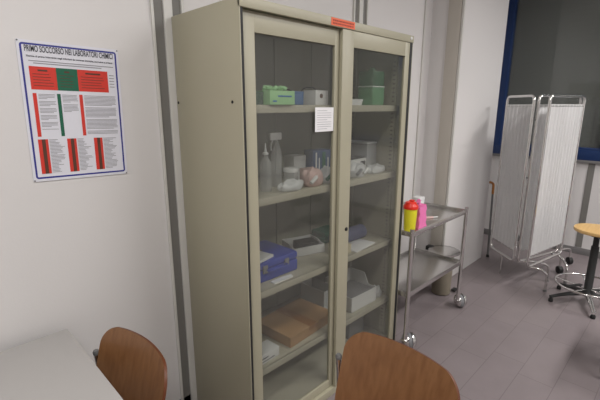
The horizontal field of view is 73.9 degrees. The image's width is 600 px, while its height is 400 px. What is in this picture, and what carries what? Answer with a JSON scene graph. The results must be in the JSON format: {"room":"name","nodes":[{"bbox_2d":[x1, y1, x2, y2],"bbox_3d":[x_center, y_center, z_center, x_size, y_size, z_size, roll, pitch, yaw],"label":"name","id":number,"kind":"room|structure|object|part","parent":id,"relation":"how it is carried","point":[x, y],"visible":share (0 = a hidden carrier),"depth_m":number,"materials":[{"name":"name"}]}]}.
{"room":"examination room","nodes":[
{"label":"examination room","id":0,"kind":"room"},
{"bbox_2d":[0,0,432,399],"bbox_3d":[-0.803,-0.323,1.756,5.350,3.050,0.100,-13,18,-43],"label":"wall","id":1,"kind":"structure","parent":0,"point":[88,257],"depth_m":1.71,"materials":[{"name":"white paint"}]},
{"bbox_2d":[15,38,126,181],"bbox_3d":[-0.886,-0.345,1.587,0.374,0.529,0.006,-11,17,-44],"label":"poster","id":2,"kind":"object","parent":1,"relation":"attached to","point":[72,101],"visible":1,"depth_m":1.57,"materials":[{"name":"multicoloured paper"}]},
{"bbox_2d":[28,60,117,173],"bbox_3d":[-0.883,-0.325,1.592,0.299,0.418,0.001,-11,17,-44],"label":"print","id":3,"kind":"object","parent":2,"relation":"attached to","point":[73,104],"depth_m":1.58,"materials":[{"name":"multicoloured"}]},
{"bbox_2d":[149,0,196,399],"bbox_3d":[-0.589,-0.354,1.885,0.157,3.050,0.014,-13,18,-43],"label":"trim","id":4,"kind":"structure","parent":1,"relation":"attached to","point":[161,11],"depth_m":1.92,"materials":[{"name":"grey"}]},
{"bbox_2d":[353,0,368,24],"bbox_3d":[0.410,-0.582,2.858,0.157,3.050,0.014,-13,18,-43],"label":"trim","id":5,"kind":"structure","parent":1,"relation":"attached to","point":[360,7],"depth_m":2.69,"materials":[{"name":"grey metal"}]},
{"bbox_2d":[412,0,426,196],"bbox_3d":[1.028,-0.723,3.460,0.015,3.050,0.012,-13,18,-43],"label":"trim","id":6,"kind":"structure","parent":1,"relation":"attached to","point":[425,10],"depth_m":3.41,"materials":[{"name":"grey"}]},
{"bbox_2d":[430,0,462,244],"bbox_3d":[1.255,-0.712,3.413,0.012,3.050,0.110,-13,18,-43],"label":"trim","id":7,"kind":"structure","parent":1,"relation":"attached to","point":[455,6],"depth_m":3.39,"materials":[{"name":"beige paint"}]},
{"bbox_2d":[416,0,508,275],"bbox_3d":[1.464,-0.821,3.879,0.960,3.050,0.520,-13,18,-43],"label":"wall pillar","id":8,"kind":"structure","parent":0,"point":[485,22],"depth_m":3.63,"materials":[{"name":"white paint"}]},
{"bbox_2d":[442,0,465,244],"bbox_3d":[1.307,-0.702,3.372,0.022,3.050,0.018,-13,18,-43],"label":"trim","id":9,"kind":"structure","parent":8,"relation":"attached to","point":[464,1],"depth_m":3.35,"materials":[{"name":"grey"}]},
{"bbox_2d":[326,234,599,399],"bbox_3d":[1.442,1.371,1.429,7.530,0.100,4.870,-13,18,-43],"label":"floor","id":10,"kind":"structure","parent":0,"point":[508,341],"depth_m":2.95,"materials":[{"name":"tile"}]},
{"bbox_2d":[0,329,122,399],"bbox_3d":[-1.244,1.073,0.900,1.599,0.720,0.795,-13,18,-43],"label":"desk","id":11,"kind":"object","parent":10,"relation":"on","point":[55,366],"visible":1,"depth_m":1.37,"materials":[{"name":"laminate"}]},
{"bbox_2d":[93,327,167,399],"bbox_3d":[-0.715,0.929,1.349,0.496,0.798,0.494,11,17,39],"label":"chair","id":12,"kind":"object","parent":10,"relation":"on","point":[133,365],"visible":0.91,"depth_m":1.46,"materials":[{"name":"brown wood"}]},
{"bbox_2d":[171,0,413,399],"bbox_3d":[0.040,0.099,2.248,1.228,2.002,0.509,-13,18,-43],"label":"tall cabinet","id":13,"kind":"object","parent":10,"relation":"on","point":[225,51],"visible":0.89,"depth_m":2.00,"materials":[{"name":"metal"}]},
{"bbox_3d":[-0.395,0.198,1.832,0.004,2.000,0.500,-13,18,-43],"label":"panel","id":14,"kind":"part","parent":13,"relation":"part of","materials":[{"name":"metal"}]},
{"bbox_2d":[256,91,262,104],"bbox_3d":[-0.227,-0.430,1.683,0.087,0.053,0.122,-13,18,-43],"label":"carton","id":15,"kind":"object","parent":13,"relation":"on","point":[259,95],"visible":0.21,"depth_m":1.66,"materials":[{"name":"green cardboard"}]},
{"bbox_2d":[263,143,268,154],"bbox_3d":[-0.159,-0.152,1.861,0.054,0.226,0.054,-13,18,-43],"label":"spray bottle","id":16,"kind":"object","parent":13,"relation":"on","point":[265,152],"visible":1,"depth_m":1.84,"materials":[{"name":"white plastic"}]},
{"bbox_2d":[262,340,278,364],"bbox_3d":[-0.194,0.770,1.989,0.092,0.050,0.170,12,18,41],"label":"carton","id":17,"kind":"object","parent":13,"relation":"on","point":[270,350],"visible":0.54,"depth_m":1.99,"materials":[{"name":"white cardboard"}]},
{"bbox_2d":[268,132,281,150],"bbox_3d":[-0.123,-0.197,1.960,0.073,0.267,0.054,-13,18,-43],"label":"spray bottle","id":18,"kind":"object","parent":13,"relation":"on","point":[273,136],"visible":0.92,"depth_m":1.93,"materials":[{"name":"white plastic"}]},
{"bbox_2d":[260,85,294,104],"bbox_3d":[-0.108,-0.457,1.732,0.144,0.083,0.102,-13,18,-43],"label":"glove box","id":19,"kind":"object","parent":13,"relation":"on","point":[272,95],"visible":0.9,"depth_m":1.69,"materials":[{"name":"green cardboard"}]},
{"bbox_2d":[259,240,296,282],"bbox_3d":[-0.205,0.318,2.033,0.320,0.104,0.290,-13,18,-43],"label":"case","id":20,"kind":"object","parent":13,"relation":"on","point":[284,260],"visible":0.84,"depth_m":2.00,"materials":[{"name":"blue plastic"}]},
{"bbox_2d":[260,251,273,262],"bbox_3d":[-0.205,0.281,1.929,0.090,0.014,0.140,9,16,33],"label":"paper packet","id":21,"kind":"object","parent":20,"relation":"on","point":[264,256],"visible":0.29,"depth_m":1.94,"materials":[{"name":"white paper"}]},
{"bbox_3d":[-0.106,0.329,1.948,0.130,0.010,0.030,-13,18,-43],"label":"handle","id":22,"kind":"part","parent":20,"relation":"part of","materials":[{"name":"blue plastic"}]},
{"bbox_2d":[271,274,292,283],"bbox_3d":[-0.085,0.386,1.955,0.132,0.006,0.033,-13,18,-43],"label":"paper sheet","id":23,"kind":"object","parent":13,"relation":"on","point":[283,278],"visible":1,"depth_m":1.95,"materials":[{"name":"white paper"}]},
{"bbox_2d":[277,178,303,191],"bbox_3d":[-0.039,-0.075,1.901,0.160,0.057,0.076,-13,18,-43],"label":"plastic bag","id":24,"kind":"object","parent":13,"relation":"on","point":[290,185],"visible":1,"depth_m":1.86,"materials":[{"name":"white plastic"}]},
{"bbox_2d":[283,167,298,172],"bbox_3d":[-0.046,-0.118,2.014,0.078,0.090,0.078,-13,18,-43],"label":"jar","id":25,"kind":"object","parent":13,"relation":"on","point":[285,169],"visible":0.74,"depth_m":1.98,"materials":[{"name":"white plastic"}]},
{"bbox_3d":[-0.009,0.176,1.904,0.594,1.917,0.018,-13,18,-43],"label":"sliding door","id":26,"kind":"part","parent":13,"relation":"part of","materials":[{"name":"glass"}]},
{"bbox_3d":[0.037,-0.867,2.026,1.217,0.014,0.475,-13,18,-43],"label":"panel","id":27,"kind":"part","parent":13,"relation":"part of","materials":[{"name":"metal"}]},
{"bbox_3d":[-0.135,0.060,2.420,1.198,2.000,0.012,-13,18,-43],"label":"panel","id":28,"kind":"part","parent":13,"relation":"part of","materials":[{"name":"clear glass"}]},
{"bbox_2d":[261,298,327,347],"bbox_3d":[-0.025,0.693,2.284,0.263,0.066,0.370,11,17,40],"label":"cardboard box","id":29,"kind":"object","parent":13,"relation":"on","point":[290,324],"visible":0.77,"depth_m":2.23,"materials":[{"name":"brown cardboard"}]},
{"bbox_2d":[284,154,305,179],"bbox_3d":[-0.029,-0.181,2.192,0.092,0.131,0.082,-13,18,-43],"label":"carton","id":30,"kind":"object","parent":13,"relation":"on","point":[292,160],"visible":0.84,"depth_m":2.16,"materials":[{"name":"white cardboard"}]},
{"bbox_3d":[-0.029,-0.233,2.179,0.092,0.024,0.082,-13,18,-43],"label":"lid","id":31,"kind":"part","parent":30,"relation":"part of","materials":[{"name":"white cardboard"}]},
{"bbox_2d":[295,91,303,104],"bbox_3d":[-0.044,-0.468,1.833,0.074,0.059,0.102,-13,18,-43],"label":"carton","id":32,"kind":"object","parent":13,"relation":"on","point":[298,94],"visible":0.28,"depth_m":1.80,"materials":[{"name":"blue cardboard"}]},
{"bbox_2d":[282,234,324,256],"bbox_3d":[0.018,0.267,2.344,0.200,0.062,0.160,-7,15,-28],"label":"tray","id":33,"kind":"object","parent":13,"relation":"on","point":[304,245],"visible":0.96,"depth_m":2.31,"materials":[{"name":"white plastic"}]},
{"bbox_2d":[299,167,317,179],"bbox_3d":[0.046,-0.129,2.091,0.077,0.076,0.062,-13,18,-43],"label":"carton","id":34,"kind":"object","parent":13,"relation":"on","point":[301,170],"visible":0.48,"depth_m":2.07,"materials":[{"name":"cardboard"}]},
{"bbox_3d":[0.046,-0.159,2.084,0.077,0.014,0.062,-13,18,-43],"label":"lid","id":35,"kind":"part","parent":34,"relation":"part of","materials":[{"name":"paper"}]},
{"bbox_2d":[302,166,322,186],"bbox_3d":[0.065,-0.121,2.002,0.120,0.100,0.092,-13,18,-43],"label":"plastic bag","id":36,"kind":"object","parent":13,"relation":"on","point":[312,177],"visible":0.97,"depth_m":1.97,"materials":[{"name":"pink plastic"}]},
{"bbox_2d":[304,90,327,104],"bbox_3d":[0.078,-0.500,1.950,0.090,0.068,0.081,-13,18,-43],"label":"box","id":37,"kind":"object","parent":13,"relation":"on","point":[311,97],"visible":1,"depth_m":1.92,"materials":[{"name":"white cardboard"}]},
{"bbox_2d":[304,148,330,168],"bbox_3d":[0.099,-0.206,2.243,0.127,0.156,0.084,-10,16,-35],"label":"carton","id":38,"kind":"object","parent":13,"relation":"on","point":[317,158],"visible":0.69,"depth_m":2.20,"materials":[{"name":"blue cardboard"}]},
{"bbox_3d":[0.099,-0.268,2.229,0.127,0.029,0.082,-10,16,-35],"label":"lid","id":39,"kind":"part","parent":38,"relation":"part of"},
{"bbox_2d":[315,152,328,168],"bbox_3d":[0.123,-0.203,2.209,0.092,0.125,0.002,-9,16,-35],"label":"print","id":40,"kind":"object","parent":38,"relation":"attached to","point":[323,153],"depth_m":2.21},
{"bbox_2d":[311,225,328,242],"bbox_3d":[0.184,0.211,2.574,0.220,0.065,0.140,-13,18,-43],"label":"folded cloth","id":41,"kind":"object","parent":13,"relation":"on","point":[322,233],"visible":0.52,"depth_m":2.50,"materials":[{"name":"green fabric"}]},
{"bbox_2d":[315,107,333,131],"bbox_3d":[0.116,-0.381,1.887,0.130,0.112,0.001,-13,18,-43],"label":"paper notice","id":42,"kind":"object","parent":13,"relation":"attached to","point":[323,115],"visible":1,"depth_m":1.89,"materials":[{"name":"white paper"}]},
{"bbox_2d":[261,283,387,375],"bbox_3d":[0.025,0.715,2.409,1.158,0.034,0.436,-13,18,-43],"label":"shelf","id":43,"kind":"object","parent":13,"relation":"attached to","point":[315,294],"depth_m":2.42,"materials":[{"name":"metal"}]},
{"bbox_3d":[0.040,1.052,2.472,1.198,0.045,0.484,-13,18,-43],"label":"panel","id":44,"kind":"part","parent":13,"relation":"part of","materials":[{"name":"metal"}]},
{"bbox_2d":[320,165,329,182],"bbox_3d":[0.152,-0.137,2.096,0.138,0.089,0.084,-13,18,-43],"label":"plastic bag","id":45,"kind":"object","parent":13,"relation":"on","point":[325,170],"visible":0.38,"depth_m":2.06,"materials":[{"name":"white plastic"}]},
{"bbox_2d":[263,325,386,399],"bbox_3d":[0.024,1.008,2.479,1.198,0.036,0.438,-13,18,-43],"label":"shelf","id":46,"kind":"object","parent":13,"relation":"attached to","point":[300,375],"depth_m":2.34,"materials":[{"name":"metal"}]},
{"bbox_2d":[261,232,390,298],"bbox_3d":[0.025,0.323,2.317,1.158,0.034,0.436,-13,18,-43],"label":"shelf","id":47,"kind":"object","parent":13,"relation":"attached to","point":[308,266],"depth_m":2.14,"materials":[{"name":"metal"}]},
{"bbox_3d":[0.211,-0.818,1.859,1.226,0.038,0.016,-13,18,-43],"label":"rail","id":48,"kind":"part","parent":13,"relation":"part of","materials":[{"name":"metal"}]},
{"bbox_2d":[258,170,394,206],"bbox_3d":[0.025,-0.102,2.218,1.158,0.034,0.436,-13,18,-43],"label":"shelf","id":49,"kind":"object","parent":13,"relation":"attached to","point":[268,194],"depth_m":2.02,"materials":[{"name":"metal"}]},
{"bbox_2d":[256,105,398,112],"bbox_3d":[0.025,-0.489,2.128,1.158,0.034,0.436,-13,18,-43],"label":"shelf","id":50,"kind":"object","parent":13,"relation":"attached to","point":[259,108],"depth_m":1.84,"materials":[{"name":"metal"}]},
{"bbox_2d":[328,243,351,253],"bbox_3d":[0.230,0.279,2.303,0.102,0.056,0.092,-13,18,-43],"label":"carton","id":51,"kind":"object","parent":13,"relation":"on","point":[349,244],"visible":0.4,"depth_m":2.30,"materials":[{"name":"beige cardboard"}]},
{"bbox_2d":[331,17,354,29],"bbox_3d":[0.201,-0.813,1.836,0.172,0.032,0.001,-13,18,-43],"label":"sticker","id":52,"kind":"object","parent":13,"relation":"attached to","point":[334,21],"visible":1,"depth_m":1.83,"materials":[{"name":"red paper"}]},
{"bbox_2d":[328,224,366,241],"bbox_3d":[0.300,0.217,2.492,0.260,0.090,0.090,-12,18,-41],"label":"cloth","id":53,"kind":"object","parent":13,"relation":"on","point":[358,231],"visible":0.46,"depth_m":2.50,"materials":[{"name":"blue fabric"}]},
{"bbox_2d":[325,267,376,312],"bbox_3d":[0.329,0.573,2.575,0.250,0.165,0.220,-12,18,-42],"label":"carton","id":54,"kind":"object","parent":13,"relation":"on","point":[360,293],"visible":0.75,"depth_m":2.56,"materials":[{"name":"white cardboard"}]},
{"bbox_2d":[345,316,363,338],"bbox_3d":[0.346,0.833,2.770,0.180,0.170,0.120,-13,18,-43],"label":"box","id":55,"kind":"object","parent":13,"relation":"on","point":[357,326],"visible":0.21,"depth_m":2.72,"materials":[{"name":"grey cardboard"}]},
{"bbox_2d":[352,99,362,104],"bbox_3d":[0.258,-0.523,2.130,0.130,0.031,0.100,-13,18,-43],"label":"tray","id":56,"kind":"object","parent":13,"relation":"on","point":[354,101],"visible":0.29,"depth_m":2.10,"materials":[{"name":"white plastic"}]},
{"bbox_2d":[350,155,365,167],"bbox_3d":[0.304,-0.214,2.416,0.122,0.094,0.180,11,17,38],"label":"instrument box","id":57,"kind":"object","parent":13,"relation":"on","point":[357,159],"visible":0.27,"depth_m":2.39,"materials":[{"name":"white plastic"}]},
{"bbox_2d":[350,162,368,177],"bbox_3d":[0.329,-0.173,2.263,0.148,0.082,0.085,-13,18,-43],"label":"plastic bag","id":58,"kind":"object","parent":13,"relation":"on","point":[357,170],"visible":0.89,"depth_m":2.23,"materials":[{"name":"white plastic"}]},
{"bbox_2d":[350,239,374,252],"bbox_3d":[0.352,0.276,2.431,0.120,0.005,0.220,11,17,38],"label":"paper sheet","id":59,"kind":"object","parent":13,"relation":"on","point":[357,245],"visible":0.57,"depth_m":2.44,"materials":[{"name":"white paper"}]},
{"bbox_2d":[351,140,376,165],"bbox_3d":[0.355,-0.297,2.591,0.104,0.175,0.269,-13,18,-43],"label":"storage box","id":60,"kind":"object","parent":13,"relation":"on","point":[368,154],"visible":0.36,"depth_m":2.51,"materials":[{"name":"white plastic"}]},
{"bbox_3d":[0.355,-0.378,2.572,0.104,0.010,0.269,-13,18,-43],"label":"lid","id":61,"kind":"part","parent":60,"relation":"part of","materials":[{"name":"plastic"}]},
{"bbox_2d":[358,86,384,104],"bbox_3d":[0.406,-0.645,2.268,0.120,0.205,0.104,-13,18,-43],"label":"box","id":62,"kind":"object","parent":13,"relation":"on","point":[371,95],"visible":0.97,"depth_m":2.24,"materials":[{"name":"green plastic"}]},
{"bbox_3d":[0.406,0.088,2.280,0.602,1.917,0.018,-13,18,-43],"label":"sliding door","id":63,"kind":"part","parent":13,"relation":"part of","materials":[{"name":"glass"}]},
{"bbox_2d":[366,163,384,173],"bbox_3d":[0.448,-0.192,2.404,0.171,0.056,0.087,-13,18,-43],"label":"plastic bag","id":64,"kind":"object","parent":13,"relation":"on","point":[376,168],"visible":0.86,"depth_m":2.37,"materials":[{"name":"white plastic"}]},
{"bbox_2d":[374,284,381,296],"bbox_3d":[0.509,0.602,2.649,0.070,0.075,0.069,-13,18,-43],"label":"plastic bag","id":65,"kind":"object","parent":13,"relation":"on","point":[378,290],"visible":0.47,"depth_m":2.63,"materials":[{"name":"white plastic"}]},
{"bbox_3d":[0.469,0.001,2.673,0.004,2.000,0.500,-13,18,-43],"label":"panel","id":66,"kind":"part","parent":13,"relation":"part of","materials":[{"name":"glass"}]},
{"bbox_2d":[335,332,459,399],"bbox_3d":[0.202,0.936,1.317,0.494,0.798,0.496,-13,18,-43],"label":"chair","id":67,"kind":"object","parent":10,"relation":"on","point":[372,366],"visible":1,"depth_m":1.43,"materials":[{"name":"brown wood"}]},
{"bbox_2d":[398,202,468,347],"bbox_3d":[0.879,0.494,3.053,0.940,0.865,0.526,-13,18,-43],"label":"trolley","id":68,"kind":"object","parent":10,"relation":"on","point":[418,268],"visible":0.7,"depth_m":2.98,"materials":[{"name":"metal"}]},
{"bbox_3d":[0.705,0.545,2.584,0.028,0.744,0.028,-13,18,-43],"label":"leg","id":69,"kind":"part","parent":68,"relation":"part of","materials":[{"name":"silver metal"}]},
{"bbox_2d":[403,199,418,231],"bbox_3d":[0.711,0.101,2.570,0.098,0.204,0.098,11,17,38],"label":"sharps container","id":70,"kind":"object","parent":68,"relation":"on","point":[410,207],"visible":0.94,"depth_m":2.54,"materials":[{"name":"yellow plastic"}]},
{"bbox_3d":[0.711,0.031,2.554,0.098,0.046,0.098,11,17,38],"label":"lid","id":71,"kind":"part","parent":70,"relation":"part of","materials":[{"name":"red plastic"}]},
{"bbox_2d":[415,199,426,228],"bbox_3d":[0.795,0.085,2.671,0.100,0.188,0.078,-13,18,-43],"label":"bottle","id":72,"kind":"object","parent":68,"relation":"on","point":[421,212],"visible":0.68,"depth_m":2.64,"materials":[{"name":"pink plastic"}]},
{"bbox_2d":[412,195,424,203],"bbox_3d":[0.884,0.040,2.991,0.082,0.131,0.062,-13,18,-43],"label":"cap","id":73,"kind":"object","parent":72,"relation":"attached to","point":[422,198],"visible":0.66,"depth_m":2.96,"materials":[{"name":"white plastic"}]},
{"bbox_3d":[0.884,-0.012,2.979,0.082,0.024,0.062,-13,18,-43],"label":"lid","id":74,"kind":"part","parent":73,"relation":"part of","materials":[{"name":"white plastic"}]},
{"bbox_2d":[398,248,460,296],"bbox_3d":[0.846,0.525,3.026,0.819,0.033,0.421,-13,18,-43],"label":"tray","id":75,"kind":"object","parent":68,"relation":"on","point":[427,266],"depth_m":3.04,"materials":[{"name":"metal"}]},
{"bbox_2d":[401,202,465,236],"bbox_3d":[0.846,0.121,2.931,0.819,0.033,0.421,-13,18,-43],"label":"tray","id":76,"kind":"object","parent":68,"relation":"on","point":[445,214],"depth_m":2.94,"materials":[{"name":"metal"}]},
{"bbox_3d":[1.280,0.414,3.144,0.028,0.744,0.028,-13,18,-43],"label":"leg","id":77,"kind":"part","parent":68,"relation":"part of","materials":[{"name":"silver metal"}]},
{"bbox_2d":[425,244,459,295],"bbox_3d":[1.242,0.622,3.515,0.264,0.406,0.292,-13,18,-43],"label":"pedal bin","id":78,"kind":"object","parent":10,"relation":"on","point":[441,286],"visible":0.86,"depth_m":3.46,"materials":[{"name":"metal"}]},
{"bbox_3d":[1.252,0.439,3.462,0.264,0.024,0.264,-13,18,-43],"label":"lid","id":79,"kind":"part","parent":78,"relation":"part of","materials":[{"name":"metal"}]},
{"bbox_2d":[486,181,494,256],"bbox_3d":[2.038,0.208,4.343,0.062,0.835,0.139,-13,18,-43],"label":"stick","id":80,"kind":"object","parent":10,"relation":"on","point":[490,182],"visible":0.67,"depth_m":4.31,"materials":[{"name":"grey paint"}]},
{"bbox_3d":[2.029,-0.136,4.279,0.109,0.136,0.030,7,15,27],"label":"handle","id":81,"kind":"part","parent":80,"relation":"part of","materials":[{"name":"plastic"}]},
{"bbox_2d":[490,94,585,291],"bbox_3d":[2.414,-0.089,3.687,0.924,1.712,0.626,-1,13,-5],"label":"folding screen","id":82,"kind":"object","parent":10,"relation":"on","point":[557,130],"visible":1,"depth_m":3.60,"materials":[{"name":"white fabric"},{"name":"chrome"}]},
{"bbox_2d":[492,104,531,248],"bbox_3d":[1.970,-0.215,3.716,0.018,1.315,0.376,-1,13,-3],"label":"curtain","id":83,"kind":"object","parent":82,"relation":"hanging from","point":[517,127],"depth_m":3.70,"materials":[{"name":"white fabric"}]},
{"bbox_3d":[1.966,-0.208,3.717,0.008,1.308,0.384,-1,13,-3],"label":"curtain rod","id":84,"kind":"part","parent":82,"relation":"part of","materials":[{"name":"metal"}]},
{"bbox_3d":[1.966,-0.200,3.719,0.025,1.510,0.428,-1,13,-3],"label":"frame","id":85,"kind":"part","parent":82,"relation":"part of","materials":[{"name":"silver metal"}]},
{"bbox_2d":[521,104,547,249],"bbox_3d":[2.281,-0.200,3.653,0.579,1.315,0.018,-7,15,-26],"label":"curtain","id":86,"kind":"object","parent":82,"relation":"hanging from","point":[541,235],"depth_m":3.53,"materials":[{"name":"white fabric"}]},
{"bbox_3d":[2.283,-0.185,3.652,0.632,1.510,0.025,-7,15,-26],"label":"frame","id":87,"kind":"part","parent":82,"relation":"part of","materials":[{"name":"silver metal"}]},
{"bbox_3d":[2.290,-0.164,3.564,0.670,1.510,0.025,-9,16,-34],"label":"frame","id":88,"kind":"part","parent":82,"relation":"part of","materials":[{"name":"silver metal"}]},
{"bbox_3d":[2.291,-0.172,3.563,0.626,1.308,0.008,-9,16,-34],"label":"curtain rod","id":89,"kind":"part","parent":82,"relation":"part of","materials":[{"name":"metal"}]},
{"bbox_2d":[530,104,583,255],"bbox_3d":[2.288,-0.180,3.565,0.618,1.315,0.018,-9,16,-34],"label":"curtain","id":90,"kind":"object","parent":82,"relation":"hanging from","point":[565,121],"depth_m":3.56,"materials":[{"name":"white fabric"}]},
{"bbox_2d":[548,223,599,319],"bbox_3d":[2.419,0.553,3.266,0.559,0.655,0.538,-13,18,-43],"label":"stool","id":91,"kind":"object","parent":10,"relation":"on","point":[593,230],"visible":1,"depth_m":3.27,"materials":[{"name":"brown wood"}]},
{"bbox_3d":[2.242,0.793,3.358,0.255,0.075,0.048,2,13,7],"label":"leg","id":92,"kind":"part","parent":91,"relation":"part of","materials":[{"name":"metal"}]},
{"bbox_3d":[2.370,0.762,3.492,0.048,0.075,0.255,-3,13,-11],"label":"leg","id":93,"kind":"part","parent":91,"relation":"part of","materials":[{"name":"metal"}]},
{"bbox_3d":[2.253,0.701,3.276,0.145,0.010,0.028,-3,14,-15],"label":"foot lever","id":94,"kind":"part","parent":91,"relation":"part of","materials":[{"name":"metal"}]},
{"bbox_3d":[2.401,0.247,3.210,0.336,0.033,0.336,-13,18,-43],"label":"seat","id":95,"kind":"part","parent":91,"relation":"part of","materials":[{"name":"brown wood"}]},
{"bbox_3d":[2.333,0.831,3.197,0.048,0.075,0.255,6,14,24],"label":"leg","id":96,"kind":"part","parent":91,"relation":"part of","materials":[{"name":"metal"}]},
{"bbox_3d":[2.401,0.323,3.227,0.120,0.121,0.120,-13,18,-43],"label":"seat mount","id":97,"kind":"part","parent":91,"relation":"part of","materials":[{"name":"black metal"}]},
{"bbox_2d":[484,156,599,251],"bbox_3d":[3.918,-0.719,3.444,0.120,3.050,4.620,-13,18,-43],"label":"wall","id":98,"kind":"structure","parent":0,"point":[593,214],"depth_m":4.41,"materials":[{"name":"white paint"}]},
{"bbox_2d":[484,228,599,258],"bbox_3d":[3.906,0.748,3.704,0.012,0.075,4.520,-13,18,-43],"label":"baseboard","id":99,"kind":"structure","parent":98,"relation":"attached to","point":[577,250],"depth_m":4.48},
{"bbox_2d":[492,0,599,163],"bbox_3d":[3.705,-1.218,3.494,0.120,1.960,3.850,-13,18,-43],"label":"window","id":100,"kind":"structure","parent":98,"relation":"in","point":[551,46],"depth_m":4.38,"materials":[{"name":"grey glass"}]},
{"bbox_3d":[3.679,-0.271,3.682,0.035,0.030,3.800,-13,18,-43],"label":"sill","id":101,"kind":"part","parent":100,"relation":"part of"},
{"bbox_3d":[3.686,-0.406,3.657,0.008,0.027,3.500,-13,18,-43],"label":"sash","id":102,"kind":"part","parent":100,"relation":"part of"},
{"bbox_2d":[575,164,595,246],"bbox_3d":[3.965,0.262,3.534,0.006,0.940,2.460,-13,18,-43],"label":"trim","id":103,"kind":"structure","parent":98,"relation":"attached to","point":[591,167],"depth_m":4.34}
]}

